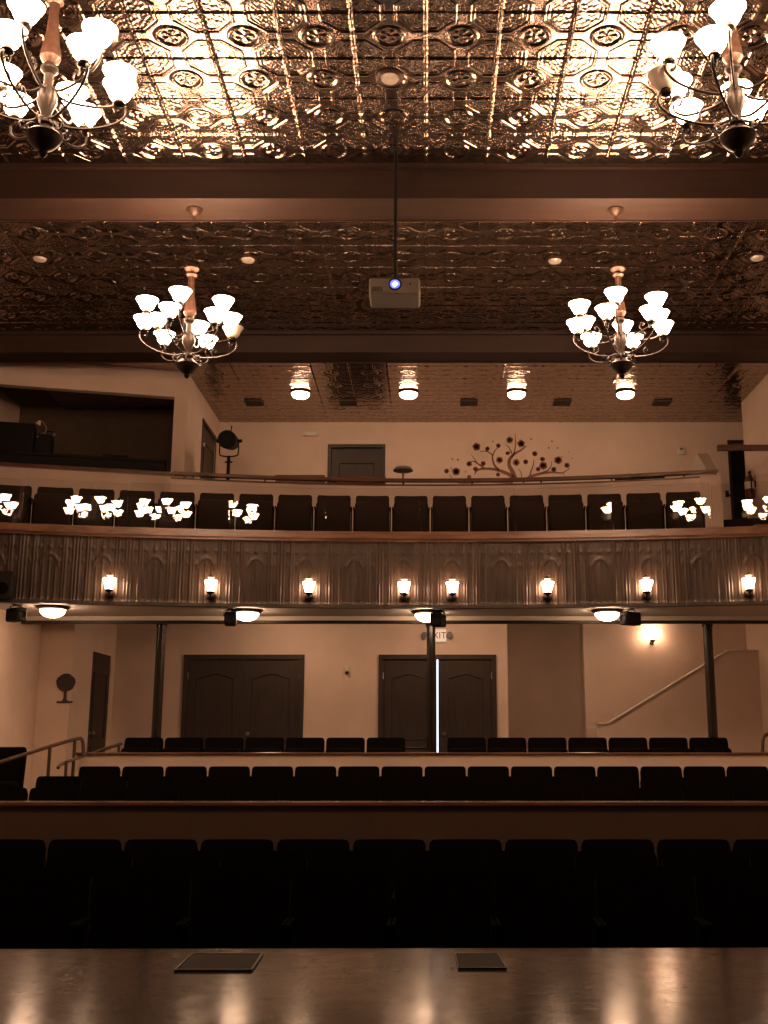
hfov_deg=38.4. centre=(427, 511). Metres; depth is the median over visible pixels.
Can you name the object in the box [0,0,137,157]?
chandelier
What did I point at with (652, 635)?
wall sconce
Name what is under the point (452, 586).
wall sconce
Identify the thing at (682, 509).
seat
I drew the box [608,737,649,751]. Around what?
seat
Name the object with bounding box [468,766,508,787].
seat
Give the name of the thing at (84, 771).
seat
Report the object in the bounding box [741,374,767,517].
wall
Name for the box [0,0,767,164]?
ceiling
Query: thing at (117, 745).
handrail
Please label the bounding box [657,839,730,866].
seat
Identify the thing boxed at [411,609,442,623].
dome lamp
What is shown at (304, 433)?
emergency light
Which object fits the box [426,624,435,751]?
column
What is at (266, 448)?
wall
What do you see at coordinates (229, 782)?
seat
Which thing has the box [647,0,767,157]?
chandelier
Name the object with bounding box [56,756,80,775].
handrail
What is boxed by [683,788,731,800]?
seat
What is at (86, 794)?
seat
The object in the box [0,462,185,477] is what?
window sill
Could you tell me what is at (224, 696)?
door
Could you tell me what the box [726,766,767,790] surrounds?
seat
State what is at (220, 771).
seat
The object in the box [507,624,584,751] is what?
wall
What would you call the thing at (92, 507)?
seat
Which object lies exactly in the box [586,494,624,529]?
seat
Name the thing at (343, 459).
door
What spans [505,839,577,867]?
seat
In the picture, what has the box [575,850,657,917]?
seat
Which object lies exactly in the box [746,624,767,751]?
wall
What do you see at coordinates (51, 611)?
dome lamp
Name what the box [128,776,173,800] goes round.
seat
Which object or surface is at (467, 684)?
door
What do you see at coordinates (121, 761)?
wall
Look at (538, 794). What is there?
seat
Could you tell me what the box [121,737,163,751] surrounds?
seat
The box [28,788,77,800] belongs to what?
seat
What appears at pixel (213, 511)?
seat
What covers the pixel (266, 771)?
seat
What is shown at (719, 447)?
handrail
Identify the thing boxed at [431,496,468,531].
seat
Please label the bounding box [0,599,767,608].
trim
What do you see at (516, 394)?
dome lamp
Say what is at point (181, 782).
seat
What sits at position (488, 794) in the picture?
seat
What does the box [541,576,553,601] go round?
wall sconce
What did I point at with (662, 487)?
wall
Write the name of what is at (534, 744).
seat
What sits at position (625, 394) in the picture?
dome lamp
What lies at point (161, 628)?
column
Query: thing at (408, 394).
dome lamp
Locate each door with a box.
[87,651,110,751]
[180,655,304,751]
[200,418,216,478]
[327,444,384,482]
[378,655,496,751]
[727,440,747,518]
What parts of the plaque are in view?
crown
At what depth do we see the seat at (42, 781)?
11.88 m
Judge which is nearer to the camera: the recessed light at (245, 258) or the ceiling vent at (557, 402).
the recessed light at (245, 258)
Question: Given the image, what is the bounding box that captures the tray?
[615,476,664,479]
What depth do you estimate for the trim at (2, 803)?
8.73 m
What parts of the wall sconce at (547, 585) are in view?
lamp shade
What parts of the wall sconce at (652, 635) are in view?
lamp shade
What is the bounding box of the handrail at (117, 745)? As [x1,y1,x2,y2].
[93,742,122,751]
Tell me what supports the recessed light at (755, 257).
in the ceiling at (306, 276)
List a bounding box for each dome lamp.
[36,604,69,619]
[234,608,262,622]
[291,389,310,399]
[399,389,417,399]
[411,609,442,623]
[506,389,525,399]
[591,608,622,622]
[615,389,635,399]
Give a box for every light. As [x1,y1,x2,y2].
[29,253,50,262]
[216,426,241,479]
[238,254,257,263]
[302,431,318,435]
[376,69,403,85]
[545,255,564,264]
[747,252,767,261]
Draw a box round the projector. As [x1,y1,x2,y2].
[369,146,419,307]
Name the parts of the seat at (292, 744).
seat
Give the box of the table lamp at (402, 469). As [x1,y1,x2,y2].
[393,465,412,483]
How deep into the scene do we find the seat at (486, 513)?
14.81 m
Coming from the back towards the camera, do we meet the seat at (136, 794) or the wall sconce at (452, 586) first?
the wall sconce at (452, 586)
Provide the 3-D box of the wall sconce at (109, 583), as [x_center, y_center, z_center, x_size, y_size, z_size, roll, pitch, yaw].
[-3.873,0.887,13.375,0.158,0.307,0.188,2,-12,-9]
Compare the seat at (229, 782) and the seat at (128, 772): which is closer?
the seat at (229, 782)
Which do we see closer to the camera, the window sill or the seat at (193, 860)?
the seat at (193, 860)
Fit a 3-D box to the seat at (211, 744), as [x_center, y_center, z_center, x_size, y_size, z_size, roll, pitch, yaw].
[-2.615,3.318,13.949,0.515,0.900,0.409,0,-12,0]
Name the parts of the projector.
ceiling plate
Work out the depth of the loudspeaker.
13.03 m
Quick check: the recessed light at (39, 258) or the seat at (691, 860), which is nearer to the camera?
the seat at (691, 860)
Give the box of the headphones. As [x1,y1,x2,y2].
[42,431,56,437]
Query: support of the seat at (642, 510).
on the floor
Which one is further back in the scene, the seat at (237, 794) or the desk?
the desk
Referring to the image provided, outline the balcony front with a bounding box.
[0,533,767,604]
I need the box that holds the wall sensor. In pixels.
[345,666,348,674]
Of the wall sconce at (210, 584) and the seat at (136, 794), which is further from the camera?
the wall sconce at (210, 584)
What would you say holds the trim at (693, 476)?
on the wall at (662, 487)
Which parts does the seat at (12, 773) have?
seat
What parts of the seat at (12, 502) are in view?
backrest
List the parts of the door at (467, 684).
panel moulding, raised panel, panel moulding, raised panel, panel moulding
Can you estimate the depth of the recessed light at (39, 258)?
13.36 m
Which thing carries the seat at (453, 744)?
on the floor
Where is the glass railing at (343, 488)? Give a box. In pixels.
[325,488,418,519]
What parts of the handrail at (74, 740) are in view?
post, post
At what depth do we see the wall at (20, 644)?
14.51 m
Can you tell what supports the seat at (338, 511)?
on the floor
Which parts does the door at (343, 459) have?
panel moulding, raised panel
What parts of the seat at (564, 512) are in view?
backrest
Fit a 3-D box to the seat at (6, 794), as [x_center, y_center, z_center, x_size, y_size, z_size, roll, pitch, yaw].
[-4.237,3.147,10.672,0.500,0.900,0.629,0,-12,0]
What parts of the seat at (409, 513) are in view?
backrest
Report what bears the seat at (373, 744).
on the floor
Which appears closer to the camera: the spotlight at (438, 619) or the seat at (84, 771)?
the seat at (84, 771)
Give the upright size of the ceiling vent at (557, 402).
0.026 m
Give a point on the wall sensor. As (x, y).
(346, 667)
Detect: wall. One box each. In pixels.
[0,363,187,527]
[0,390,19,422]
[0,609,42,798]
[0,806,767,863]
[19,406,173,471]
[30,624,116,789]
[75,755,767,781]
[110,624,508,751]
[170,475,723,531]
[183,376,219,478]
[218,422,743,519]
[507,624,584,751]
[581,624,746,737]
[596,651,762,751]
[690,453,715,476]
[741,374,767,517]
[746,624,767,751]
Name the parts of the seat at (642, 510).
backrest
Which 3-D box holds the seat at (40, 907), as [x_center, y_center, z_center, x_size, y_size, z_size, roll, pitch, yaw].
[-2.059,2.287,5.589,0.530,0.870,0.629,0,-12,0]
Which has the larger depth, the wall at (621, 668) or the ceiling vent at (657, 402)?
the ceiling vent at (657, 402)
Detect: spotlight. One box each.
[5,604,26,622]
[223,608,237,625]
[430,610,445,627]
[620,608,640,625]
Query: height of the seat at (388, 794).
0.900 m
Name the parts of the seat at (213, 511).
backrest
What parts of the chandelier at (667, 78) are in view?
lamp shade, lamp shade, lamp shade, lamp shade, arm, arm, arm, arm, lamp shade, arm, lamp shade, arm, stem, lamp shade, lamp shade, arm, arm, arm, lamp shade, arm, arm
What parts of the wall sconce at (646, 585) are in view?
lamp shade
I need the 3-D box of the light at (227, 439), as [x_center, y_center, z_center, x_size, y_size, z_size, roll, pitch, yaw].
[-3.192,-0.508,17.730,0.568,1.829,0.570,8,-14,-31]
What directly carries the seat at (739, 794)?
on the floor
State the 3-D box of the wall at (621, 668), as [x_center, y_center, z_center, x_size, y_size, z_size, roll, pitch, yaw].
[3.920,3.144,17.837,2.761,3.070,0.200,0,-12,0]
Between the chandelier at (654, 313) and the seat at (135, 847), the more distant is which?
the chandelier at (654, 313)
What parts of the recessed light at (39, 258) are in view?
bulb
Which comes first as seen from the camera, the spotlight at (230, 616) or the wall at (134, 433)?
the spotlight at (230, 616)
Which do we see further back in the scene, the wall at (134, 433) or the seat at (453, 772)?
the wall at (134, 433)
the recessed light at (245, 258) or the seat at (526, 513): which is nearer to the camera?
the recessed light at (245, 258)
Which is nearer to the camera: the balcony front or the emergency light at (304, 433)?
the balcony front
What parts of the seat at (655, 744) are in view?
seat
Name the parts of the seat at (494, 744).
seat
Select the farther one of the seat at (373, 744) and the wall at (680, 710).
the wall at (680, 710)
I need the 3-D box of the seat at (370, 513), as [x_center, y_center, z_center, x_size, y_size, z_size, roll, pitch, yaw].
[-0.757,0.193,14.903,0.511,0.910,0.409,0,-12,-2]
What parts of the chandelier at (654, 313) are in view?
lamp shade, lamp shade, lamp shade, lamp shade, arm, arm, arm, arm, lamp shade, arm, lamp shade, chain, arm, stem, lamp shade, lamp shade, lamp shade, arm, arm, arm, arm, lamp shade, lamp shade, lamp shade, lamp shade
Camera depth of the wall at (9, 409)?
18.88 m
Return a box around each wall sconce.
[103,572,115,597]
[205,574,216,599]
[303,576,314,600]
[398,576,409,601]
[446,576,458,601]
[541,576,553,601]
[640,575,652,599]
[643,629,661,644]
[742,572,754,597]
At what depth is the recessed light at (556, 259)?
13.41 m
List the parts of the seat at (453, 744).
seat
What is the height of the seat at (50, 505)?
0.910 m
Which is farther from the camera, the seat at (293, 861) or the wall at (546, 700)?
the wall at (546, 700)
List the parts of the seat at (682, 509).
backrest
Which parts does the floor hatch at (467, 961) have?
lid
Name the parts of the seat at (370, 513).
backrest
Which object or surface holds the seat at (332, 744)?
on the floor
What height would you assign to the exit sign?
0.200 m
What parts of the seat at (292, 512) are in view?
backrest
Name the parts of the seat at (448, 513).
backrest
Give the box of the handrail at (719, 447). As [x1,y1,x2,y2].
[716,445,767,450]
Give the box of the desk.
[0,450,166,471]
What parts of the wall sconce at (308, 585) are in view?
lamp shade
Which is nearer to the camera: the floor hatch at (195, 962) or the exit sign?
the floor hatch at (195, 962)
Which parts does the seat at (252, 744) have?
seat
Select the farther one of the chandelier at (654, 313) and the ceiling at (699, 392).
the ceiling at (699, 392)
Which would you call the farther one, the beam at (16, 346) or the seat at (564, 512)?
the beam at (16, 346)
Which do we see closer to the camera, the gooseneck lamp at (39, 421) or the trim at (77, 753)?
the trim at (77, 753)
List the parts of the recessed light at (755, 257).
bulb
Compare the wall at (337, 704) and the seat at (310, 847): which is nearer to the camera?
the seat at (310, 847)
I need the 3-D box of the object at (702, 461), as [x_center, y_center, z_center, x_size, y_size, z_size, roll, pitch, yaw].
[4.483,-0.339,18.041,0.360,1.626,1.487,-5,-13,20]
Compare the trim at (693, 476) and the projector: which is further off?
the trim at (693, 476)
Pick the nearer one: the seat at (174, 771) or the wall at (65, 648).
the seat at (174, 771)
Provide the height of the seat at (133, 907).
0.870 m
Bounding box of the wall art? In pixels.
[444,436,572,483]
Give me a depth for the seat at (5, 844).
7.74 m
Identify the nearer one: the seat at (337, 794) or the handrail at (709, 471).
the seat at (337, 794)
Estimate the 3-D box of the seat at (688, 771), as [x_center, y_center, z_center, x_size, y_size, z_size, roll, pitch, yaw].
[3.208,3.348,12.470,0.500,0.900,0.629,0,-12,0]
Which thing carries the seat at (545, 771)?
on the floor
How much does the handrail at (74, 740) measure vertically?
1.236 m
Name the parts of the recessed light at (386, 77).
bulb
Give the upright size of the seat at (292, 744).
0.900 m
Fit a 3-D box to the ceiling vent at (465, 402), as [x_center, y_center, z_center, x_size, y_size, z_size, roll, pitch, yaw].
[0.709,-1.886,19.018,0.300,0.026,0.300,0,-12,0]
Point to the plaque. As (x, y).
(66, 682)
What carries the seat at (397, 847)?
on the floor
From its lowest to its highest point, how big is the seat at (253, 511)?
0.910 m
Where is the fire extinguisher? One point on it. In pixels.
(749, 487)
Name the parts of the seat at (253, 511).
backrest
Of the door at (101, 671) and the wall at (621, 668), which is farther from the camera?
the wall at (621, 668)
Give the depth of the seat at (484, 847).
7.73 m
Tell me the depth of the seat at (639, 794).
10.98 m
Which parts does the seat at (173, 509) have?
backrest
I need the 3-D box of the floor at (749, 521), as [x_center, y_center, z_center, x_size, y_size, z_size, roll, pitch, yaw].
[1.550,1.032,17.934,10.900,1.100,4.296,0,-12,0]
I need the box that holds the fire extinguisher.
[744,470,755,498]
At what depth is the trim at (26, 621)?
14.59 m
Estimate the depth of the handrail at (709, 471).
16.81 m
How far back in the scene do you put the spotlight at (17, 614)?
13.34 m
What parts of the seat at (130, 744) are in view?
seat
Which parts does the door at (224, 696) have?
raised panel, panel moulding, raised panel, panel moulding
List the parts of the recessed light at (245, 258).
bulb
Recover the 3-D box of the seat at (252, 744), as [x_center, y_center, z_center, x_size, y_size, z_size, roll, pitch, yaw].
[-2.097,3.318,13.949,0.515,0.900,0.409,0,-12,0]
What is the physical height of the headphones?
0.118 m
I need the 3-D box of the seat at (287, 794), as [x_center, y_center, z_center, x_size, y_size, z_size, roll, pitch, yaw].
[-1.227,3.147,10.672,0.500,0.900,0.629,0,-12,0]
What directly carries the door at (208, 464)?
in the wall at (198, 408)
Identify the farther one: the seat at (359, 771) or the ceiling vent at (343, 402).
the ceiling vent at (343, 402)
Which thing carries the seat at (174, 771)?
on the floor
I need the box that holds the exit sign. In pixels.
[421,629,452,641]
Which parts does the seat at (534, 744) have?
seat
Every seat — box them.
[0,485,31,522]
[0,747,26,787]
[0,788,27,800]
[0,839,45,856]
[0,867,91,948]
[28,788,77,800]
[31,486,73,524]
[35,776,80,800]
[46,839,121,866]
[49,850,133,939]
[73,488,114,525]
[73,867,191,948]
[78,766,120,788]
[79,788,128,800]
[114,490,155,527]
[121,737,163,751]
[122,766,163,789]
[124,839,197,866]
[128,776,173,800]
[129,788,178,800]
[137,850,220,926]
[155,491,195,528]
[162,737,203,751]
[165,766,206,787]
[175,776,220,800]
[179,867,290,948]
[180,788,228,800]
[195,493,234,529]
[200,839,273,866]
[203,737,243,751]
[208,766,249,787]
[222,776,266,800]
[225,850,307,918]
[230,788,278,800]
[235,494,274,529]
[244,737,283,751]
[251,766,292,787]
[275,494,313,530]
[277,839,349,867]
[280,788,328,800]
[285,737,324,751]
[295,766,335,787]
[314,495,351,530]
[326,737,364,751]
[331,788,378,800]
[338,766,379,787]
[353,496,390,531]
[353,839,425,891]
[366,737,404,751]
[381,766,422,787]
[381,788,429,800]
[392,496,429,531]
[425,766,465,787]
[429,839,501,869]
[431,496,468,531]
[432,788,479,800]
[447,737,485,751]
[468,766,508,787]
[469,495,507,531]
[482,788,529,800]
[488,737,526,751]
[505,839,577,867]
[508,495,546,530]
[511,766,551,787]
[528,737,567,751]
[532,788,580,800]
[547,494,585,530]
[554,766,595,787]
[568,737,608,751]
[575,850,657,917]
[581,839,654,852]
[582,788,630,800]
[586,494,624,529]
[597,766,639,787]
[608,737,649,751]
[625,493,664,529]
[632,788,681,800]
[640,766,681,778]
[649,737,690,751]
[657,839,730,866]
[662,850,744,932]
[665,491,705,528]
[683,766,725,787]
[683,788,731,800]
[689,737,731,751]
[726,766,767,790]
[732,839,767,866]
[733,788,767,800]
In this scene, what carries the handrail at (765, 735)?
on the floor
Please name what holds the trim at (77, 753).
on the wall at (121, 761)
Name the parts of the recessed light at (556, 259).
bulb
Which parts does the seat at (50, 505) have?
backrest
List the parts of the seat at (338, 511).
backrest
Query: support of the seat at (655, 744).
on the floor
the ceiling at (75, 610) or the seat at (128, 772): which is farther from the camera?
the ceiling at (75, 610)
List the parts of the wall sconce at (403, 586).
lamp shade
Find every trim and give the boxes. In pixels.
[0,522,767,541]
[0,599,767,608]
[0,801,767,805]
[21,620,767,623]
[76,752,767,754]
[171,476,699,485]
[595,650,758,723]
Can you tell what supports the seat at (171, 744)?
on the floor
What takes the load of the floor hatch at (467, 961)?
on the floor at (291, 985)
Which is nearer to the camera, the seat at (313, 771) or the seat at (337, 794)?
the seat at (337, 794)
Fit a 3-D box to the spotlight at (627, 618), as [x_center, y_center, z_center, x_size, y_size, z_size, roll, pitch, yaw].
[2.536,1.317,13.806,0.253,0.210,0.184,8,-14,-32]
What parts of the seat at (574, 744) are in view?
seat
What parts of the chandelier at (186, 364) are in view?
lamp shade, lamp shade, lamp shade, arm, arm, lamp shade, arm, lamp shade, arm, arm, lamp shade, arm, lamp shade, stem, chain, lamp shade, arm, arm, lamp shade, arm, arm, arm, lamp shade, lamp shade, lamp shade, lamp shade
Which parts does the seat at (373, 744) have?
seat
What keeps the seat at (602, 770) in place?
on the floor
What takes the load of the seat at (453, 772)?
on the floor
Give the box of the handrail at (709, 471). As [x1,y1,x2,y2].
[173,469,717,483]
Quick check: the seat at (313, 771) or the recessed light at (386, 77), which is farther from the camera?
the seat at (313, 771)
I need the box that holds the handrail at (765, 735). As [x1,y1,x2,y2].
[761,733,767,751]
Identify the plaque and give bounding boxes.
[56,673,75,702]
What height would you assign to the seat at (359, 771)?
0.900 m
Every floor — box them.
[0,948,767,1023]
[723,517,767,526]
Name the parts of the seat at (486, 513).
backrest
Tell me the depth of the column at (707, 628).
14.59 m
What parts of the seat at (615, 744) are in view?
seat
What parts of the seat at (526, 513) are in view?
backrest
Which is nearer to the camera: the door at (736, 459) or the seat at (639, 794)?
the seat at (639, 794)
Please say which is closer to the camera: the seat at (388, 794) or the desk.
the seat at (388, 794)
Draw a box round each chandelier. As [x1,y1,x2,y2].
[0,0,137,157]
[134,206,243,378]
[566,206,673,378]
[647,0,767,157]
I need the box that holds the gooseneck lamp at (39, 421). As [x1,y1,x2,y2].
[35,420,46,434]
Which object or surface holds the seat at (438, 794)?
on the floor
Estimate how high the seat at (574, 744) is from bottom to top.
0.900 m
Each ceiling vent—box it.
[244,399,263,405]
[339,399,356,405]
[460,399,477,405]
[552,399,571,405]
[652,399,672,405]
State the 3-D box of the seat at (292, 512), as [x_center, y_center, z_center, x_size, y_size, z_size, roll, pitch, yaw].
[-1.806,0.181,14.848,0.511,0.910,0.409,1,-12,-4]
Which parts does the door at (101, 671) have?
panel moulding, raised panel, panel moulding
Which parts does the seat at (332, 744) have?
seat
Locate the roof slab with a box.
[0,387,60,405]
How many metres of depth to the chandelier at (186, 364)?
11.08 m
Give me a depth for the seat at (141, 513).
14.52 m
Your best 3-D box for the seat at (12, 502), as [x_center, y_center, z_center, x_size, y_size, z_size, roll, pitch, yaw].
[-5.436,0.065,14.303,0.511,0.910,0.409,3,-12,-13]
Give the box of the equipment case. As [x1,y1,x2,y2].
[0,421,53,452]
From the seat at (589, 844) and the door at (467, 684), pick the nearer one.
the seat at (589, 844)
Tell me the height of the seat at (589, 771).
0.900 m
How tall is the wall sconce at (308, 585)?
0.307 m
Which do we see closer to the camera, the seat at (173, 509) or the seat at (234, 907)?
the seat at (234, 907)
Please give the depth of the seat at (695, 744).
14.14 m
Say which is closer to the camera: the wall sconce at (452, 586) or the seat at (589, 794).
the seat at (589, 794)
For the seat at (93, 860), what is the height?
0.870 m
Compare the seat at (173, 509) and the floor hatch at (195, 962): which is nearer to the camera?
the floor hatch at (195, 962)
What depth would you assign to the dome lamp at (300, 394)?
18.34 m
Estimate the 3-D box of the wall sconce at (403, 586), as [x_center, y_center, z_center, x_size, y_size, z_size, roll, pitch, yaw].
[-0.298,0.956,13.696,0.158,0.307,0.188,0,-12,-1]
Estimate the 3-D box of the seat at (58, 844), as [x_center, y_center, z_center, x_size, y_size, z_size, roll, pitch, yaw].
[-2.407,2.679,7.418,0.530,0.870,0.629,0,-12,0]
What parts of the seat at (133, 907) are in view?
armrest, armrest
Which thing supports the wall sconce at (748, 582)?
attached to the balcony front
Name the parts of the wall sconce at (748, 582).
lamp shade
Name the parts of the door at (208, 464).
raised panel, panel moulding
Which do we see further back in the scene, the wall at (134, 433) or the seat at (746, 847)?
the wall at (134, 433)
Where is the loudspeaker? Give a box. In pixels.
[0,571,14,598]
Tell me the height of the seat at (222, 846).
0.870 m
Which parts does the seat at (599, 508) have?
backrest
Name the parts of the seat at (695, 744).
seat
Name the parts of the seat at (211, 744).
seat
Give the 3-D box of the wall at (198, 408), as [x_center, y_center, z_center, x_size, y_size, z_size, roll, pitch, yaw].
[-3.895,-0.337,18.584,0.150,3.850,2.800,0,-12,0]
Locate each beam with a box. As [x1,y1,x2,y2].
[0,162,767,221]
[0,331,767,362]
[26,616,767,619]
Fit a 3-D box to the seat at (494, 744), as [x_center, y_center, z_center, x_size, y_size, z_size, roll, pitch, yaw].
[1.015,3.318,13.949,0.515,0.900,0.409,0,-12,0]
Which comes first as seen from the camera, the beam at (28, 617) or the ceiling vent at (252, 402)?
the beam at (28, 617)
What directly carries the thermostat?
attached to the wall at (266, 448)
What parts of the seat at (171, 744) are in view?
seat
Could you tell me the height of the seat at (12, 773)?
0.870 m
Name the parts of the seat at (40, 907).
armrest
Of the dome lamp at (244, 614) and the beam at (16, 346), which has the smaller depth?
the dome lamp at (244, 614)
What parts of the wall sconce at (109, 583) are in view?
lamp shade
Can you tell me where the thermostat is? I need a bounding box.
[677,446,684,454]
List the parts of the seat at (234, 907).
armrest, armrest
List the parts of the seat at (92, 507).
backrest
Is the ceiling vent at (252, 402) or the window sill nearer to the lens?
the window sill
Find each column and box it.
[151,624,166,737]
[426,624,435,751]
[702,624,717,737]
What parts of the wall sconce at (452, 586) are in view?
lamp shade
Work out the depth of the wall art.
20.02 m
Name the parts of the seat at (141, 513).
backrest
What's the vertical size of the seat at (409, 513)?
0.910 m
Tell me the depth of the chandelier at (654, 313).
11.11 m
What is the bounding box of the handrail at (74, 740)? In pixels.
[0,736,84,775]
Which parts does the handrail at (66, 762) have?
post, rail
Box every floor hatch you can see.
[174,953,262,971]
[455,953,506,969]
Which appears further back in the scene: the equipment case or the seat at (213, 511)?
the equipment case
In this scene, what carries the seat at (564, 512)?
on the floor
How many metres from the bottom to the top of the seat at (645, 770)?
0.900 m
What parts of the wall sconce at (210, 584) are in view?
lamp shade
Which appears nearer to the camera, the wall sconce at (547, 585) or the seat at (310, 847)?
the seat at (310, 847)
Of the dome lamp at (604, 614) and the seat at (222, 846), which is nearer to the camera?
the seat at (222, 846)
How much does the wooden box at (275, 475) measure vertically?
0.875 m
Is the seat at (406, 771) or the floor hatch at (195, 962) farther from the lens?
the seat at (406, 771)
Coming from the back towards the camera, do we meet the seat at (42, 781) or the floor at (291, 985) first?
the seat at (42, 781)
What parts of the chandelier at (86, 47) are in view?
lamp shade, lamp shade, lamp shade, arm, arm, arm, arm, arm, lamp shade, arm, lamp shade, stem, arm, arm, arm, lamp shade, arm, arm, lamp shade, lamp shade, arm, lamp shade, lamp shade, lamp shade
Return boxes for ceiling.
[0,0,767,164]
[0,222,767,331]
[0,603,767,615]
[46,363,767,422]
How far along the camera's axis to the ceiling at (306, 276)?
13.83 m
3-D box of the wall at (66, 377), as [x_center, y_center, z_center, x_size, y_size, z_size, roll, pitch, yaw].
[-5.487,-0.712,16.836,3.403,3.850,0.140,3,-12,-14]
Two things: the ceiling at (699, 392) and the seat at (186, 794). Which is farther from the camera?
the ceiling at (699, 392)
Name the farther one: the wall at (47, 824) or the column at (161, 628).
the column at (161, 628)
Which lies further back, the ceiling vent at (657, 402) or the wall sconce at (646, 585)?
the ceiling vent at (657, 402)

